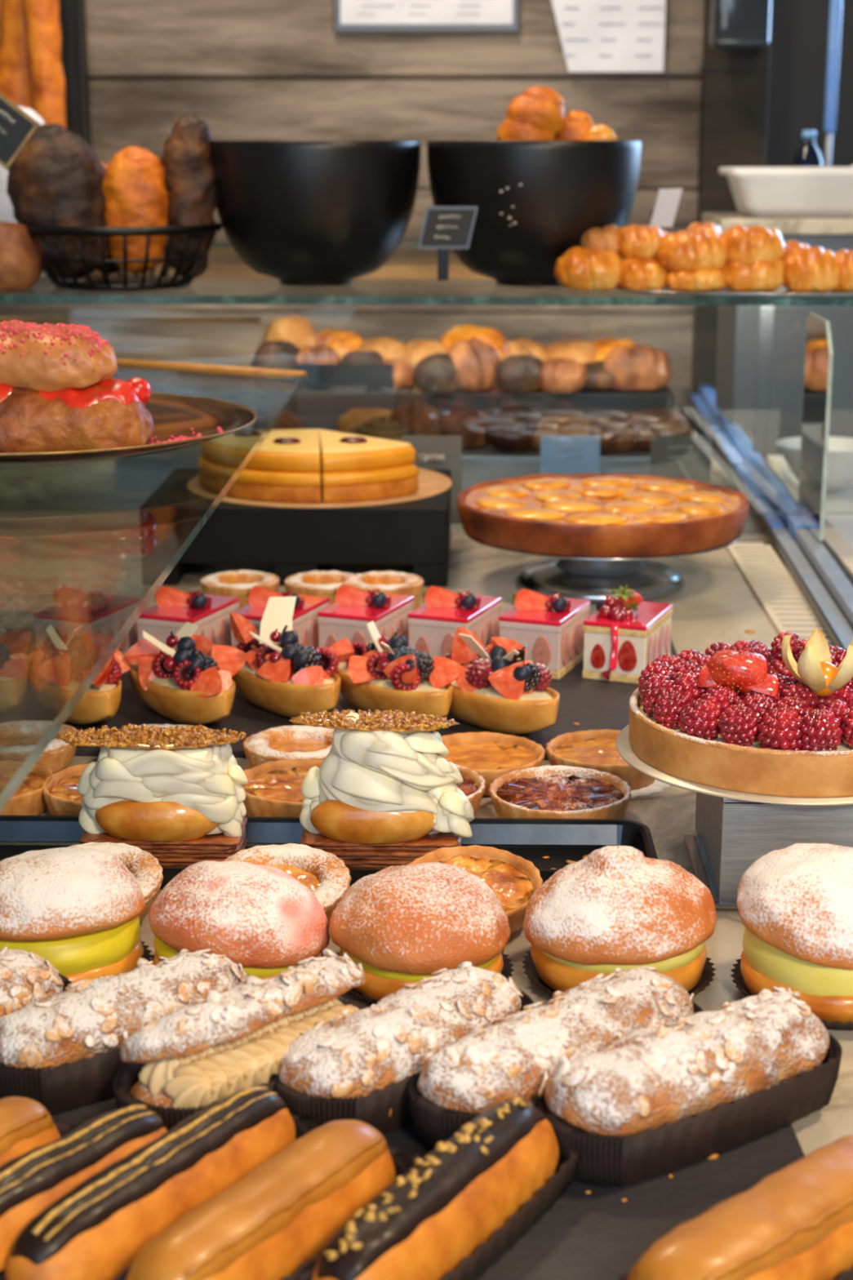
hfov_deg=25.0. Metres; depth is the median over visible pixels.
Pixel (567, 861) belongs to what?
crumbs
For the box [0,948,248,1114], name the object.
almond eclair
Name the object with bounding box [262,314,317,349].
bread roll
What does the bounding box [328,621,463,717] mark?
tartlet
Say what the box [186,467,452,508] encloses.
cake board
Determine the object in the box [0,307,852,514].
glass wall
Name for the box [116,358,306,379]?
trim
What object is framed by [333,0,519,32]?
framed notice
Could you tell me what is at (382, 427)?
pastry
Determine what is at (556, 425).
bread roll
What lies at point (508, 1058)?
almond eclair
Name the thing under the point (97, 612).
cake
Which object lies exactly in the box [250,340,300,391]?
bread roll
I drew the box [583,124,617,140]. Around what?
bread roll
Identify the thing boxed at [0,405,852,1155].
countertop
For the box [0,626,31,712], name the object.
tartlet
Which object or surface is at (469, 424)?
bread roll
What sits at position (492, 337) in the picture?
bread roll
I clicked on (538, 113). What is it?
pastry
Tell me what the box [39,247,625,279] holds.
ledge
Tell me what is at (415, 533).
black riser
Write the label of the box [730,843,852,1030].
bun
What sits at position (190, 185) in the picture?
bread loaf
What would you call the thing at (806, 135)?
water bottle
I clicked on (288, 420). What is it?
bread roll
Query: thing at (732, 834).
steel riser
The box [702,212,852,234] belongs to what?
shelf
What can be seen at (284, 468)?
cake slice
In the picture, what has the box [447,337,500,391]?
bread roll
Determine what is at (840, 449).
bowl
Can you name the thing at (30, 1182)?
chocolate eclair
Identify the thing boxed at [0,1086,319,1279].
chocolate eclair
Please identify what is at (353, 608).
cake
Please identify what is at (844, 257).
croissant
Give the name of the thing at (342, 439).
disc
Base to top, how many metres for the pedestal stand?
0.054 m
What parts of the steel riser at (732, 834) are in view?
rail, panel, rail, panel, panel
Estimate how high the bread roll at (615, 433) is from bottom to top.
0.040 m
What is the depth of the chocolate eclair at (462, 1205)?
0.72 m
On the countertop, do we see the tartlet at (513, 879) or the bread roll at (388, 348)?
the tartlet at (513, 879)
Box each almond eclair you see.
[0,946,72,1017]
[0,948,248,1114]
[113,949,369,1129]
[269,961,533,1135]
[408,966,704,1151]
[537,986,842,1186]
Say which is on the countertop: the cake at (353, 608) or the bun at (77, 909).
the bun at (77, 909)
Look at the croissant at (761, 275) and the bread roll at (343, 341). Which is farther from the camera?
the bread roll at (343, 341)
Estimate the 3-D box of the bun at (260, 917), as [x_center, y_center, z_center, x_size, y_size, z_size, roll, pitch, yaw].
[-0.097,0.146,0.986,0.096,0.061,0.096,2,15,9]
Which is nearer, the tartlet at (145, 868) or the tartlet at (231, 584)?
the tartlet at (145, 868)
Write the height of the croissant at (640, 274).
0.037 m
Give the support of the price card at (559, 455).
on the countertop
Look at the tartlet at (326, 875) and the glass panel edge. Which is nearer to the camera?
the tartlet at (326, 875)
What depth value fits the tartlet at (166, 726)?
1.35 m
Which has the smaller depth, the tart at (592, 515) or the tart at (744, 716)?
the tart at (744, 716)
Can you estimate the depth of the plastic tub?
2.73 m
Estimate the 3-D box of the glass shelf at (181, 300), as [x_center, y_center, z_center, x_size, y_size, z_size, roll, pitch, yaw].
[0.023,-0.516,2.653,1.900,0.009,1.185,0,15,1]
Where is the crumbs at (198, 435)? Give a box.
[150,426,223,444]
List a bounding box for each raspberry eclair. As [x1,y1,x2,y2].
[0,319,117,392]
[0,377,154,453]
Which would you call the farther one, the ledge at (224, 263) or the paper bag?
the ledge at (224, 263)
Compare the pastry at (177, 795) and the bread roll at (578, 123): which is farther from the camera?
the bread roll at (578, 123)
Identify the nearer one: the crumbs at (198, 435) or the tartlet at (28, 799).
the tartlet at (28, 799)
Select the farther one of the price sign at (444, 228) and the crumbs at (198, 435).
the price sign at (444, 228)
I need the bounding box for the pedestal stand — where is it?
[464,531,740,602]
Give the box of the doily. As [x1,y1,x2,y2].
[543,764,670,798]
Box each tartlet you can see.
[0,626,31,712]
[0,720,76,773]
[0,760,55,815]
[26,624,130,724]
[41,761,97,815]
[66,841,163,921]
[100,724,193,750]
[124,622,248,724]
[200,569,279,608]
[223,843,351,924]
[229,596,340,717]
[242,724,333,768]
[243,759,323,817]
[284,570,364,605]
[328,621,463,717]
[344,570,423,610]
[407,844,542,933]
[441,731,545,795]
[444,626,559,733]
[454,764,485,815]
[488,764,631,819]
[546,728,655,789]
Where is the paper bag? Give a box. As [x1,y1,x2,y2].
[0,106,47,277]
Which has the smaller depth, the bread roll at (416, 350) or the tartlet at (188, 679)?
the tartlet at (188, 679)
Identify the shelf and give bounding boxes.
[0,241,852,306]
[115,373,696,490]
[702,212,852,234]
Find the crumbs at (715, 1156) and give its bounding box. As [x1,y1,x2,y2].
[572,630,755,1201]
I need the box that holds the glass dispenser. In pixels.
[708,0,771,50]
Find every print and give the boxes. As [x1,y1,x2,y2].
[357,4,479,15]
[561,6,663,56]
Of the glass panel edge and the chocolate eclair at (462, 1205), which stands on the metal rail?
the glass panel edge
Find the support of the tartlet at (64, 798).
on the countertop
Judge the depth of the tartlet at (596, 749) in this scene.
1.30 m
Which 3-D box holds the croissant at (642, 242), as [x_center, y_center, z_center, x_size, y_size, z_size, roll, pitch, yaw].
[0.239,-0.446,2.151,0.064,0.037,0.056,0,15,-1]
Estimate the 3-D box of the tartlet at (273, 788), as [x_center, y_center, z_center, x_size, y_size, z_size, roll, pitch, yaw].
[-0.080,0.100,1.245,0.089,0.021,0.090,0,15,1]
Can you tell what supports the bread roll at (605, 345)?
on the display shelf at (146, 472)
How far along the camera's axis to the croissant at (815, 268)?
2.12 m
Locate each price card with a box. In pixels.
[402,435,462,524]
[540,435,599,474]
[649,435,711,479]
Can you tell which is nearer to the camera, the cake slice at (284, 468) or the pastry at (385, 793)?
the pastry at (385, 793)
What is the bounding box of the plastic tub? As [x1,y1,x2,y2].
[718,164,852,217]
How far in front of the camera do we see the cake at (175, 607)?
1.55 m
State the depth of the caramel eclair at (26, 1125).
0.77 m
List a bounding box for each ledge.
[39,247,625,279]
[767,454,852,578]
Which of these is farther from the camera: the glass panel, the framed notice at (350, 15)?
the framed notice at (350, 15)
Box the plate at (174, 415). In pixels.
[0,392,257,466]
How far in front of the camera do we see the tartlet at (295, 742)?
1.32 m
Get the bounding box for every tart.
[456,472,750,557]
[628,628,852,797]
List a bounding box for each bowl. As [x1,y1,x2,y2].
[210,140,421,286]
[426,140,641,286]
[775,436,852,488]
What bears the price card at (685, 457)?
on the countertop
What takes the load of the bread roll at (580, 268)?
on the glass shelf at (181, 300)
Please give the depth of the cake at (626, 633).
1.52 m
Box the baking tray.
[0,815,657,888]
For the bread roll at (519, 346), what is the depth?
2.79 m
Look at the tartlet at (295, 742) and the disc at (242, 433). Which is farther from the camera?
the disc at (242, 433)
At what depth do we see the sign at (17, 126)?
1.90 m
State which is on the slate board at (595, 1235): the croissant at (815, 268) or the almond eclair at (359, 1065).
the almond eclair at (359, 1065)
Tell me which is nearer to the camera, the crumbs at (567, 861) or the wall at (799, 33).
the crumbs at (567, 861)
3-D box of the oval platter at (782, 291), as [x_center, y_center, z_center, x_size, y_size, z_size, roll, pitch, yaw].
[0.376,-0.393,2.151,0.360,0.005,0.198,0,15,1]
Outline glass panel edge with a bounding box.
[797,311,833,541]
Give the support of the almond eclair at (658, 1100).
on the slate board at (595, 1235)
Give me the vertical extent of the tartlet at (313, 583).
0.034 m
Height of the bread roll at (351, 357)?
0.052 m
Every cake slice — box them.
[197,428,319,496]
[222,429,320,503]
[319,429,419,503]
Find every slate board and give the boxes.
[0,627,676,759]
[49,1095,804,1279]
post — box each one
[58,0,92,148]
[752,306,773,460]
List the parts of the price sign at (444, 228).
frame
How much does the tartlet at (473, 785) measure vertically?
0.021 m
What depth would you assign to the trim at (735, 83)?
3.15 m
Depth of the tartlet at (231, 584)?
1.75 m
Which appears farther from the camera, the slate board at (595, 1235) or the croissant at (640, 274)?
the croissant at (640, 274)
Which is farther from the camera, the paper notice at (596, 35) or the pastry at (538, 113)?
the paper notice at (596, 35)
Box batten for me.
[0,316,260,323]
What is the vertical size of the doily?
0.001 m
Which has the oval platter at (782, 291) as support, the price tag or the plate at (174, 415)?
the price tag
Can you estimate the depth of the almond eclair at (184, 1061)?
0.82 m
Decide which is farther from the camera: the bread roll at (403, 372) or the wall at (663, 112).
the wall at (663, 112)
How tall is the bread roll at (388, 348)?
0.059 m
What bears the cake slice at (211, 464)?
on the cake board at (431, 483)
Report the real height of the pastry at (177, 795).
0.079 m
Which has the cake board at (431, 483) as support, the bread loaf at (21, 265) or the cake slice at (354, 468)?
the cake slice at (354, 468)
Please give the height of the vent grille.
0.004 m
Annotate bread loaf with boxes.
[0,221,43,291]
[6,123,110,279]
[93,150,121,274]
[102,146,168,273]
[160,113,217,279]
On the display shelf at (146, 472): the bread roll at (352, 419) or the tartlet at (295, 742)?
the bread roll at (352, 419)
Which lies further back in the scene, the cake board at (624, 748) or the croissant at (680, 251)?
the croissant at (680, 251)
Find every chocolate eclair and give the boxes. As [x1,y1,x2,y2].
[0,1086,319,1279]
[0,1104,170,1278]
[297,1097,579,1279]
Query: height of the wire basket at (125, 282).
0.072 m
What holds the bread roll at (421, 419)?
on the display shelf at (146, 472)
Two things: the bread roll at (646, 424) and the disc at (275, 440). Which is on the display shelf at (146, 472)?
the bread roll at (646, 424)
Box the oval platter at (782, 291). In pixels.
[608,284,852,297]
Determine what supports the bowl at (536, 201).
on the glass shelf at (181, 300)
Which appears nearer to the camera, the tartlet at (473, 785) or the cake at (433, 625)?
the tartlet at (473, 785)
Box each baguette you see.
[0,0,31,109]
[22,0,66,128]
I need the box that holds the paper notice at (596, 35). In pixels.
[551,0,665,71]
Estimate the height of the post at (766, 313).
0.245 m
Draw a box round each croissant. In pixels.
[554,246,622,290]
[579,224,622,257]
[616,224,666,258]
[616,257,667,290]
[654,230,725,271]
[665,266,725,290]
[685,221,721,235]
[718,224,785,265]
[721,258,783,290]
[782,246,839,291]
[784,240,809,253]
[832,248,852,291]
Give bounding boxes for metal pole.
[823,0,842,167]
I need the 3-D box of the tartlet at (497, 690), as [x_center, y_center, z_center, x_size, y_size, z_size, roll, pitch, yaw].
[0.047,0.028,1.402,0.056,0.069,0.136,-12,19,-38]
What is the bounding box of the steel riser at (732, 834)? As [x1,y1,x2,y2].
[684,792,852,910]
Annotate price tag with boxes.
[648,188,682,230]
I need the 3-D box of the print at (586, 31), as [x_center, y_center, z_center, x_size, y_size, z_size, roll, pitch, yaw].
[0.302,-1.027,3.118,0.164,0.151,0.001,0,15,2]
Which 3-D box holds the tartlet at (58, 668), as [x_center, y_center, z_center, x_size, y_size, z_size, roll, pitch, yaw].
[-0.264,0.022,1.427,0.129,0.067,0.068,12,19,38]
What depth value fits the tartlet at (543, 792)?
1.23 m
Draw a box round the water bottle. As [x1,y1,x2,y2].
[792,130,822,167]
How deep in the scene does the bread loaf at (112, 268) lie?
2.24 m
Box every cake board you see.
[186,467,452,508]
[615,724,852,805]
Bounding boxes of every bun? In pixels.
[0,847,153,983]
[147,860,330,980]
[328,862,514,1004]
[521,845,716,996]
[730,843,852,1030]
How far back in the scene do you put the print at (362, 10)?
3.13 m
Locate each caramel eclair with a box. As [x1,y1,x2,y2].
[0,1096,77,1166]
[125,1120,415,1279]
[618,1134,852,1279]
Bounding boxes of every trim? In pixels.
[88,62,700,75]
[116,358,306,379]
[689,0,772,457]
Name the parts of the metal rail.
trim strip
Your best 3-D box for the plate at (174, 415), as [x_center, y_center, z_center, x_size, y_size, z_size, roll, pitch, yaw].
[-0.305,-0.160,1.486,0.347,0.023,0.347,10,18,35]
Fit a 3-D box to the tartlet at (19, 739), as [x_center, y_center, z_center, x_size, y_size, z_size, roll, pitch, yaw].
[-0.281,0.075,1.336,0.078,0.023,0.078,0,15,1]
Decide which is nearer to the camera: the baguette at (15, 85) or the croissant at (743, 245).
the croissant at (743, 245)
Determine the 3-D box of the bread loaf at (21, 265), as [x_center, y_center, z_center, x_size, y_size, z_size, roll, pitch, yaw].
[-0.478,-0.435,2.174,0.085,0.076,0.091,0,15,1]
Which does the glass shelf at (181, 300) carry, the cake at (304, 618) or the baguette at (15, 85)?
the baguette at (15, 85)
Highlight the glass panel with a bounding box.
[0,368,305,813]
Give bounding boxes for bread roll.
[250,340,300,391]
[251,409,304,430]
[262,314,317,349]
[297,343,340,364]
[316,328,364,359]
[336,408,392,433]
[339,351,384,364]
[355,336,405,360]
[380,358,415,391]
[388,400,440,435]
[404,339,448,368]
[413,352,461,393]
[439,324,509,360]
[440,408,489,449]
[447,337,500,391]
[484,404,542,450]
[494,354,542,392]
[506,337,547,362]
[533,414,590,449]
[540,356,586,393]
[546,340,598,364]
[554,111,593,140]
[582,360,616,391]
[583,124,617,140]
[587,417,635,451]
[589,337,637,360]
[602,345,671,392]
[625,408,691,450]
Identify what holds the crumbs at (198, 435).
on the plate at (174, 415)
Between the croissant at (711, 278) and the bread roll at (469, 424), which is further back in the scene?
the bread roll at (469, 424)
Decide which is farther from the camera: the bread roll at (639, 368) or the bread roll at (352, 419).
the bread roll at (639, 368)
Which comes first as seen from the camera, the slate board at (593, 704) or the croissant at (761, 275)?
the slate board at (593, 704)
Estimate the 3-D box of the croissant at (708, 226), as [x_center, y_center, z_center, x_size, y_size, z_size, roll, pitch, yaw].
[0.316,-0.463,2.187,0.043,0.027,0.056,0,15,0]
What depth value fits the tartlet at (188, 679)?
1.40 m
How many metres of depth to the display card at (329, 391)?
2.50 m
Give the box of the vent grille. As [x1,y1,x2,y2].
[725,542,833,646]
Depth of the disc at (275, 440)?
1.90 m
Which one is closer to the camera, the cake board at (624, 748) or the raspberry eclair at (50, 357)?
the cake board at (624, 748)
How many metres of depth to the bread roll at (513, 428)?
2.39 m
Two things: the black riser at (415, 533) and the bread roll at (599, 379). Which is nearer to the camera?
the black riser at (415, 533)
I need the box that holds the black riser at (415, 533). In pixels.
[139,468,451,586]
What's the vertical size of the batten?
0.006 m
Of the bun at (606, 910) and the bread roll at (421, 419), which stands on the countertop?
the bun at (606, 910)
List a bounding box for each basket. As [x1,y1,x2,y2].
[25,221,222,290]
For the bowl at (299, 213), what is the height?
0.164 m
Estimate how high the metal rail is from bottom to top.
0.022 m
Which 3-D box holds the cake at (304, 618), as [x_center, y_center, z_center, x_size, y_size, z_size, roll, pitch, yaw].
[-0.120,-0.014,1.574,0.055,0.066,0.083,6,16,21]
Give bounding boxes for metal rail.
[684,385,852,648]
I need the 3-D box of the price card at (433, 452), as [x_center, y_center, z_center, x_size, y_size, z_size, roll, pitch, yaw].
[0.006,-0.169,2.105,0.065,0.111,0.014,0,15,1]
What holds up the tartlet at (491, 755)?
on the countertop
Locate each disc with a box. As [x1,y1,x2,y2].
[233,430,261,436]
[272,437,301,444]
[339,436,367,443]
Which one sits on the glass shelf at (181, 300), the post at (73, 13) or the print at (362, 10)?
the post at (73, 13)
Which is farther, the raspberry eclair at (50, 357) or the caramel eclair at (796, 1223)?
the raspberry eclair at (50, 357)
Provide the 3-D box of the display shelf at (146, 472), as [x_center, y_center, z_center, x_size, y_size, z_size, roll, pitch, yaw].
[-0.018,-0.300,2.661,0.720,0.085,0.600,0,15,1]
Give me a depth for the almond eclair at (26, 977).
0.90 m
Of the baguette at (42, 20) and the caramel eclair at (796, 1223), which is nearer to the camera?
the caramel eclair at (796, 1223)
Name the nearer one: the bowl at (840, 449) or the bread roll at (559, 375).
the bowl at (840, 449)
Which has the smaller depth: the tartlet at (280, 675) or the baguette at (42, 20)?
the tartlet at (280, 675)
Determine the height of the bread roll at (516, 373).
0.051 m
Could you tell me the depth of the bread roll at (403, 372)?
2.65 m
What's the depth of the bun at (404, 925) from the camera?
0.95 m
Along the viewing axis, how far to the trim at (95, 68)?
3.16 m
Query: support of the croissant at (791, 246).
on the croissant at (815, 268)
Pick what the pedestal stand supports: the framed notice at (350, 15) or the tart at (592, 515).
the tart at (592, 515)
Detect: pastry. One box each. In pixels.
[53,723,248,866]
[288,708,474,867]
[346,416,419,441]
[496,85,565,140]
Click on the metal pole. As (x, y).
(835, 7)
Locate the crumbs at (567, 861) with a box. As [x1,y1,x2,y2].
[542,854,588,869]
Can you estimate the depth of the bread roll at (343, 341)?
2.81 m
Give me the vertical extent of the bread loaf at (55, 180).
0.174 m
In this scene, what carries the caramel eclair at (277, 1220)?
on the slate board at (595, 1235)
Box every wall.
[0,0,705,423]
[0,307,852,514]
[764,0,852,167]
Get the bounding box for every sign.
[0,93,39,170]
[417,206,478,280]
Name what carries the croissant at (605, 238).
on the bread roll at (580, 268)
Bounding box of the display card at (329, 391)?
[296,363,394,431]
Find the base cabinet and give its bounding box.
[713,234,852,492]
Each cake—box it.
[33,585,140,659]
[136,585,239,646]
[229,585,329,648]
[317,584,413,648]
[407,585,502,657]
[498,588,590,679]
[582,584,672,684]
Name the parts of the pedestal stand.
stem, plate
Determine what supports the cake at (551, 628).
on the slate board at (593, 704)
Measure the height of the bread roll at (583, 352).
0.053 m
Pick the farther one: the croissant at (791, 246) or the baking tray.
the croissant at (791, 246)
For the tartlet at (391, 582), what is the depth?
1.75 m
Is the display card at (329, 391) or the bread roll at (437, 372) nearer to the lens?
the display card at (329, 391)

